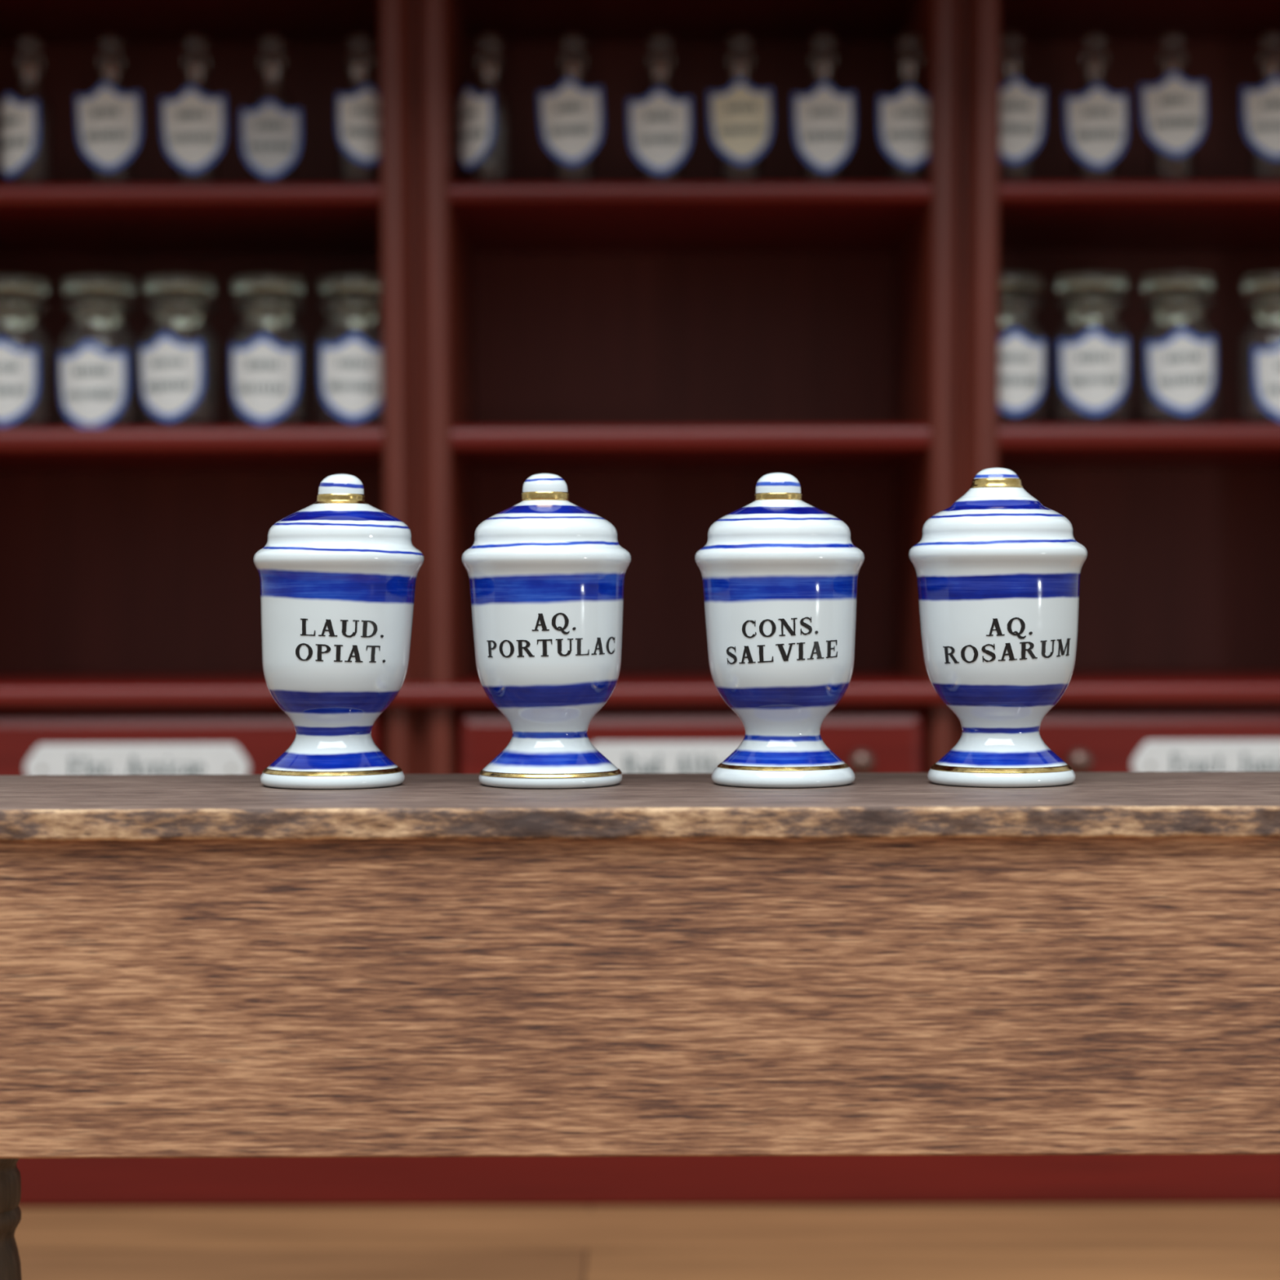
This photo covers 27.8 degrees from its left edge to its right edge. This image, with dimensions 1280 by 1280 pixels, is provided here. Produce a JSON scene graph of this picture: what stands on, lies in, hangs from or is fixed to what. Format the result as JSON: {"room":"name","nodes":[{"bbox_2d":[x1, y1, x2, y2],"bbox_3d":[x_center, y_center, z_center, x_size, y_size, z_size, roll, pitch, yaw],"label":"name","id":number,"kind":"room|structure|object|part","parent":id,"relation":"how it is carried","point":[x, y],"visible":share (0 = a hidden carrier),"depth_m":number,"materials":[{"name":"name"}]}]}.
{"room":"pharmacy","nodes":[
{"label":"pharmacy","id":0,"kind":"room"},
{"bbox_2d":[14,1204,1279,1279],"bbox_3d":[0.003,0.922,2.365,9.000,0.050,7.700,0,1,0],"label":"floor","id":1,"kind":"structure","parent":0,"point":[1034,1242],"depth_m":3.75,"materials":[{"name":"brown wood"}]},
{"bbox_2d":[0,0,1279,1207],"bbox_3d":[0.076,-0.188,3.911,2.865,2.120,1.387,0,1,0],"label":"tall cabinet","id":2,"kind":"object","parent":1,"relation":"on","point":[660,350],"visible":0.58,"depth_m":4.35,"materials":[{"name":"brown wood"}]},
{"bbox_2d":[0,35,52,184],"bbox_3d":[-0.962,-0.825,4.040,0.081,0.240,0.069,0,1,0],"label":"bottle","id":3,"kind":"object","parent":2,"relation":"on","point":[26,118],"visible":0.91,"depth_m":4.02,"materials":[{"name":"white"}]},
{"bbox_2d":[0,275,53,427],"bbox_3d":[-0.990,-0.451,4.076,0.126,0.241,0.130,0,1,0],"label":"glass jar","id":4,"kind":"object","parent":2,"relation":"on","point":[26,351],"visible":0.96,"depth_m":4.03,"materials":[{"name":"white"}]},
{"bbox_2d":[57,275,139,426],"bbox_3d":[-0.854,-0.449,4.076,0.126,0.245,0.130,0,1,0],"label":"glass jar","id":5,"kind":"object","parent":2,"relation":"on","point":[99,357],"visible":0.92,"depth_m":4.03,"materials":[{"name":"white"}]},
{"bbox_2d":[75,34,142,183],"bbox_3d":[-0.823,-0.826,4.031,0.083,0.240,0.077,1,1,38],"label":"bottle","id":6,"kind":"object","parent":2,"relation":"on","point":[108,118],"visible":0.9,"depth_m":4.01,"materials":[{"name":"white"}]},
{"bbox_3d":[-0.774,0.198,3.976,0.347,0.076,0.006,0,1,0],"label":"label plate","id":7,"kind":"part","parent":2,"relation":"part of","materials":[{"name":"white ceramic"}]},
{"bbox_2d":[139,275,220,426],"bbox_3d":[-0.726,-0.452,4.076,0.126,0.241,0.130,0,1,0],"label":"glass jar","id":8,"kind":"object","parent":2,"relation":"on","point":[180,357],"visible":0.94,"depth_m":4.03,"materials":[{"name":"white"}]},
{"bbox_2d":[0,0,378,44],"bbox_3d":[-0.775,-1.065,4.268,0.749,0.035,0.585,0,1,0],"label":"shelf","id":9,"kind":"object","parent":2,"relation":"attached to","point":[55,22],"depth_m":4.38,"materials":[{"name":"brown wood"}]},
{"bbox_2d":[0,182,381,254],"bbox_3d":[-0.775,-0.693,4.274,0.754,0.033,0.585,0,1,0],"label":"shelf","id":10,"kind":"object","parent":2,"relation":"attached to","point":[336,218],"depth_m":4.15,"materials":[{"name":"brown wood"}]},
{"bbox_2d":[0,426,382,471],"bbox_3d":[-0.775,-0.315,4.280,0.758,0.039,0.585,0,1,0],"label":"shelf","id":11,"kind":"object","parent":2,"relation":"attached to","point":[322,448],"depth_m":3.99,"materials":[{"name":"brown wood"}]},
{"bbox_3d":[-0.774,0.195,4.130,0.745,0.168,0.300,0,1,0],"label":"drawer","id":12,"kind":"part","parent":2,"relation":"part of","materials":[{"name":"brown wood"}]},
{"bbox_2d":[160,34,226,183],"bbox_3d":[-0.691,-0.826,4.032,0.083,0.240,0.077,1,1,38],"label":"bottle","id":13,"kind":"object","parent":2,"relation":"on","point":[193,121],"visible":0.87,"depth_m":4.01,"materials":[{"name":"white"}]},
{"bbox_2d":[228,275,309,426],"bbox_3d":[-0.586,-0.452,4.076,0.126,0.241,0.130,0,1,0],"label":"glass jar","id":14,"kind":"object","parent":2,"relation":"on","point":[268,354],"visible":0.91,"depth_m":4.03,"materials":[{"name":"white"}]},
{"bbox_2d":[240,34,301,183],"bbox_3d":[-0.575,-0.827,4.040,0.095,0.240,0.069,0,1,0],"label":"bottle","id":15,"kind":"object","parent":2,"relation":"on","point":[270,132],"visible":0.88,"depth_m":4.01,"materials":[{"name":"white"}]},
{"bbox_2d":[314,274,382,426],"bbox_3d":[-0.450,-0.452,4.076,0.126,0.241,0.130,0,1,0],"label":"glass jar","id":16,"kind":"object","parent":2,"relation":"on","point":[348,353],"visible":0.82,"depth_m":4.03,"materials":[{"name":"white"}]},
{"bbox_2d":[336,33,380,182],"bbox_3d":[-0.434,-0.827,4.038,0.077,0.240,0.069,0,1,19],"label":"bottle","id":17,"kind":"object","parent":2,"relation":"on","point":[357,109],"visible":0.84,"depth_m":4.01,"materials":[{"name":"white"}]},
{"bbox_2d":[459,33,511,182],"bbox_3d":[-0.243,-0.828,4.040,0.081,0.240,0.068,0,1,0],"label":"bottle","id":18,"kind":"object","parent":2,"relation":"on","point":[485,113],"visible":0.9,"depth_m":4.02,"materials":[{"name":"white"}]},
{"bbox_2d":[537,33,603,182],"bbox_3d":[-0.112,-0.828,4.033,0.087,0.240,0.073,-1,1,-28],"label":"bottle","id":19,"kind":"object","parent":2,"relation":"on","point":[571,115],"visible":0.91,"depth_m":4.01,"materials":[{"name":"white"}]},
{"bbox_3d":[0.078,0.474,4.103,2.565,0.751,0.030,0,1,0],"label":"panel","id":20,"kind":"part","parent":2,"relation":"part of","materials":[{"name":"brown wood"}]},
{"bbox_3d":[0.076,-0.133,4.590,2.565,1.990,0.030,0,1,0],"label":"panel","id":21,"kind":"part","parent":2,"relation":"part of","materials":[{"name":"brown wood"}]},
{"bbox_2d":[626,32,692,182],"bbox_3d":[0.036,-0.828,4.032,0.082,0.240,0.077,1,1,37],"label":"bottle","id":22,"kind":"object","parent":2,"relation":"on","point":[660,123],"visible":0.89,"depth_m":4.01,"materials":[{"name":"white"}]},
{"bbox_3d":[0.080,0.195,3.976,0.347,0.076,0.006,0,1,0],"label":"label plate","id":23,"kind":"part","parent":2,"relation":"part of","materials":[{"name":"white ceramic"}]},
{"bbox_2d":[458,0,913,43],"bbox_3d":[0.076,-1.067,4.268,0.750,0.035,0.585,0,1,0],"label":"shelf","id":24,"kind":"object","parent":2,"relation":"attached to","point":[513,21],"depth_m":4.38,"materials":[{"name":"brown wood"}]},
{"bbox_2d":[448,181,931,253],"bbox_3d":[0.077,-0.696,4.274,0.747,0.033,0.585,0,1,0],"label":"shelf","id":25,"kind":"object","parent":2,"relation":"attached to","point":[611,217],"depth_m":4.14,"materials":[{"name":"brown wood"}]},
{"bbox_2d":[450,424,930,469],"bbox_3d":[0.078,-0.317,4.280,0.743,0.039,0.585,0,1,0],"label":"shelf","id":26,"kind":"object","parent":2,"relation":"attached to","point":[872,446],"depth_m":3.99,"materials":[{"name":"brown wood"}]},
{"bbox_3d":[0.080,0.193,4.130,0.718,0.168,0.300,0,1,0],"label":"drawer","id":27,"kind":"part","parent":2,"relation":"part of","materials":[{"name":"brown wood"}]},
{"bbox_2d":[707,32,773,182],"bbox_3d":[0.162,-0.829,4.032,0.083,0.240,0.076,0,1,35],"label":"bottle","id":28,"kind":"object","parent":2,"relation":"on","point":[740,115],"visible":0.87,"depth_m":4.01,"materials":[{"name":"white"}]},
{"bbox_2d":[792,32,855,182],"bbox_3d":[0.286,-0.829,4.040,0.098,0.240,0.069,0,1,0],"label":"bottle","id":29,"kind":"object","parent":2,"relation":"on","point":[824,117],"visible":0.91,"depth_m":4.01,"materials":[{"name":"white"}]},
{"bbox_3d":[0.339,0.186,3.953,0.039,0.039,0.053,0,1,0],"label":"knob","id":30,"kind":"part","parent":2,"relation":"part of","materials":[{"name":"brown metal"}]},
{"bbox_2d":[877,31,928,181],"bbox_3d":[0.419,-0.830,4.040,0.097,0.240,0.069,0,1,0],"label":"bottle","id":31,"kind":"object","parent":2,"relation":"on","point":[903,117],"visible":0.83,"depth_m":4.01,"materials":[{"name":"white"}]},
{"bbox_2d":[1000,31,1045,181],"bbox_3d":[0.589,-0.830,4.033,0.084,0.240,0.074,0,1,30],"label":"bottle","id":32,"kind":"object","parent":2,"relation":"on","point":[1022,107],"visible":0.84,"depth_m":4.01,"materials":[{"name":"white"}]},
{"bbox_2d":[999,272,1047,424],"bbox_3d":[0.579,-0.456,4.076,0.126,0.241,0.130,0,1,0],"label":"glass jar","id":33,"kind":"object","parent":2,"relation":"on","point":[1023,348],"visible":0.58,"depth_m":4.02,"materials":[{"name":"white"}]},
{"bbox_3d":[0.671,0.185,3.953,0.039,0.039,0.053,0,1,0],"label":"knob","id":34,"kind":"part","parent":2,"relation":"part of","materials":[{"name":"brown metal"}]},
{"bbox_2d":[1051,272,1132,424],"bbox_3d":[0.713,-0.456,4.076,0.126,0.241,0.130,0,1,0],"label":"glass jar","id":35,"kind":"object","parent":2,"relation":"on","point":[1091,353],"visible":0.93,"depth_m":4.03,"materials":[{"name":"white"}]},
{"bbox_2d":[1064,31,1128,181],"bbox_3d":[0.716,-0.830,4.032,0.083,0.240,0.076,0,1,35],"label":"bottle","id":36,"kind":"object","parent":2,"relation":"on","point":[1096,119],"visible":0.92,"depth_m":4.01,"materials":[{"name":"white"}]},
{"bbox_2d":[998,423,1279,467],"bbox_3d":[0.929,-0.320,4.280,0.755,0.039,0.585,0,1,0],"label":"shelf","id":37,"kind":"object","parent":2,"relation":"attached to","point":[1147,445],"depth_m":3.99,"materials":[{"name":"brown wood"}]},
{"bbox_2d":[999,180,1279,252],"bbox_3d":[0.929,-0.698,4.274,0.752,0.033,0.585,0,1,0],"label":"shelf","id":38,"kind":"object","parent":2,"relation":"attached to","point":[1162,215],"depth_m":4.15,"materials":[{"name":"brown wood"}]},
{"bbox_2d":[1000,0,1279,41],"bbox_3d":[0.928,-1.070,4.268,0.749,0.035,0.585,0,1,0],"label":"shelf","id":39,"kind":"object","parent":2,"relation":"attached to","point":[1037,20],"depth_m":4.39,"materials":[{"name":"brown wood"}]},
{"bbox_3d":[0.930,0.190,4.130,0.739,0.168,0.300,0,1,0],"label":"drawer","id":40,"kind":"part","parent":2,"relation":"part of","materials":[{"name":"brown wood"}]},
{"bbox_2d":[1139,31,1206,181],"bbox_3d":[0.835,-0.831,4.031,0.082,0.240,0.079,1,1,40],"label":"bottle","id":41,"kind":"object","parent":2,"relation":"on","point":[1173,109],"visible":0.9,"depth_m":4.01,"materials":[{"name":"white"}]},
{"bbox_2d":[1137,271,1218,424],"bbox_3d":[0.849,-0.456,4.076,0.126,0.241,0.130,0,1,0],"label":"glass jar","id":42,"kind":"object","parent":2,"relation":"on","point":[1178,352],"visible":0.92,"depth_m":4.03,"materials":[{"name":"white"}]},
{"bbox_3d":[0.930,0.193,3.976,0.347,0.076,0.006,0,1,0],"label":"label plate","id":43,"kind":"part","parent":2,"relation":"part of","materials":[{"name":"white ceramic"}]},
{"bbox_2d":[1237,271,1279,423],"bbox_3d":[1.008,-0.456,4.076,0.126,0.242,0.130,0,1,0],"label":"glass jar","id":44,"kind":"object","parent":2,"relation":"on","point":[1259,346],"visible":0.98,"depth_m":4.04,"materials":[{"name":"white"}]},
{"bbox_2d":[1241,31,1279,180],"bbox_3d":[0.993,-0.831,4.032,0.084,0.240,0.076,0,1,36],"label":"bottle","id":45,"kind":"object","parent":2,"relation":"on","point":[1260,105],"visible":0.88,"depth_m":4.01,"materials":[{"name":"white"}]},
{"bbox_2d":[0,771,1279,1279],"bbox_3d":[0.102,0.518,2.434,1.700,0.757,0.439,0,1,0],"label":"table","id":46,"kind":"object","parent":1,"relation":"on","point":[877,963],"depth_m":2.23,"materials":[{"name":"brown wood"}]},
{"bbox_3d":[-0.647,0.532,2.554,0.068,0.730,0.068,0,1,0],"label":"leg","id":47,"kind":"part","parent":46,"relation":"part of","materials":[{"name":"brown wood"}]},
{"bbox_2d":[253,473,423,789],"bbox_3d":[-0.290,-0.010,2.490,0.168,0.300,0.168,0,1,0],"label":"apothecary jar","id":48,"kind":"object","parent":46,"relation":"on","point":[338,573],"visible":1,"depth_m":2.44,"materials":[{"name":"ceramic"}]},
{"bbox_3d":[-0.290,-0.110,2.489,0.147,0.043,0.147,0,1,0],"label":"lid","id":49,"kind":"part","parent":48,"relation":"part of","materials":[{"name":"ceramic"}]},
{"bbox_3d":[-0.288,-0.146,2.488,0.050,0.028,0.050,0,1,0],"label":"knob","id":50,"kind":"part","parent":48,"relation":"part of","materials":[{"name":"ceramic"}]},
{"bbox_2d":[461,473,631,788],"bbox_3d":[-0.090,-0.011,2.490,0.163,0.300,0.163,0,1,-9],"label":"apothecary jar","id":51,"kind":"object","parent":46,"relation":"on","point":[546,572],"visible":1,"depth_m":2.44,"materials":[{"name":"ceramic"}]},
{"bbox_3d":[-0.091,-0.146,2.488,0.050,0.028,0.050,0,1,0],"label":"knob","id":52,"kind":"part","parent":51,"relation":"part of","materials":[{"name":"ceramic"}]},
{"bbox_3d":[-0.090,-0.111,2.489,0.147,0.043,0.147,0,1,0],"label":"lid","id":53,"kind":"part","parent":51,"relation":"part of","materials":[{"name":"ceramic"}]},
{"bbox_2d":[0,771,1279,840],"bbox_3d":[0.101,0.153,2.428,1.700,0.028,0.439,0,1,0],"label":"countertop","id":54,"kind":"structure","parent":46,"relation":"on","point":[1138,804],"depth_m":2.21,"materials":[{"name":"brown wood"}]},
{"bbox_2d":[694,472,864,788],"bbox_3d":[0.135,-0.011,2.490,0.163,0.300,0.163,0,1,-9],"label":"apothecary jar","id":55,"kind":"object","parent":46,"relation":"on","point":[780,571],"visible":1,"depth_m":2.44,"materials":[{"name":"ceramic"}]},
{"bbox_3d":[0.133,-0.147,2.488,0.050,0.028,0.050,0,1,0],"label":"knob","id":56,"kind":"part","parent":55,"relation":"part of","materials":[{"name":"ceramic"}]},
{"bbox_3d":[0.134,-0.111,2.489,0.147,0.043,0.147,0,1,0],"label":"lid","id":57,"kind":"part","parent":55,"relation":"part of","materials":[{"name":"ceramic"}]},
{"bbox_2d":[908,467,1087,787],"bbox_3d":[0.345,-0.014,2.490,0.170,0.304,0.170,0,1,-6],"label":"apothecary jar","id":58,"kind":"object","parent":46,"relation":"on","point":[997,569],"visible":1,"depth_m":2.43,"materials":[{"name":"ceramic"}]},
{"bbox_3d":[0.344,-0.152,2.488,0.070,0.029,0.070,0,1,0],"label":"knob","id":59,"kind":"part","parent":58,"relation":"part of","materials":[{"name":"ceramic"}]},
{"bbox_3d":[0.344,-0.115,2.489,0.154,0.044,0.154,0,1,0],"label":"lid","id":60,"kind":"part","parent":58,"relation":"part of","materials":[{"name":"ceramic"}]}
]}

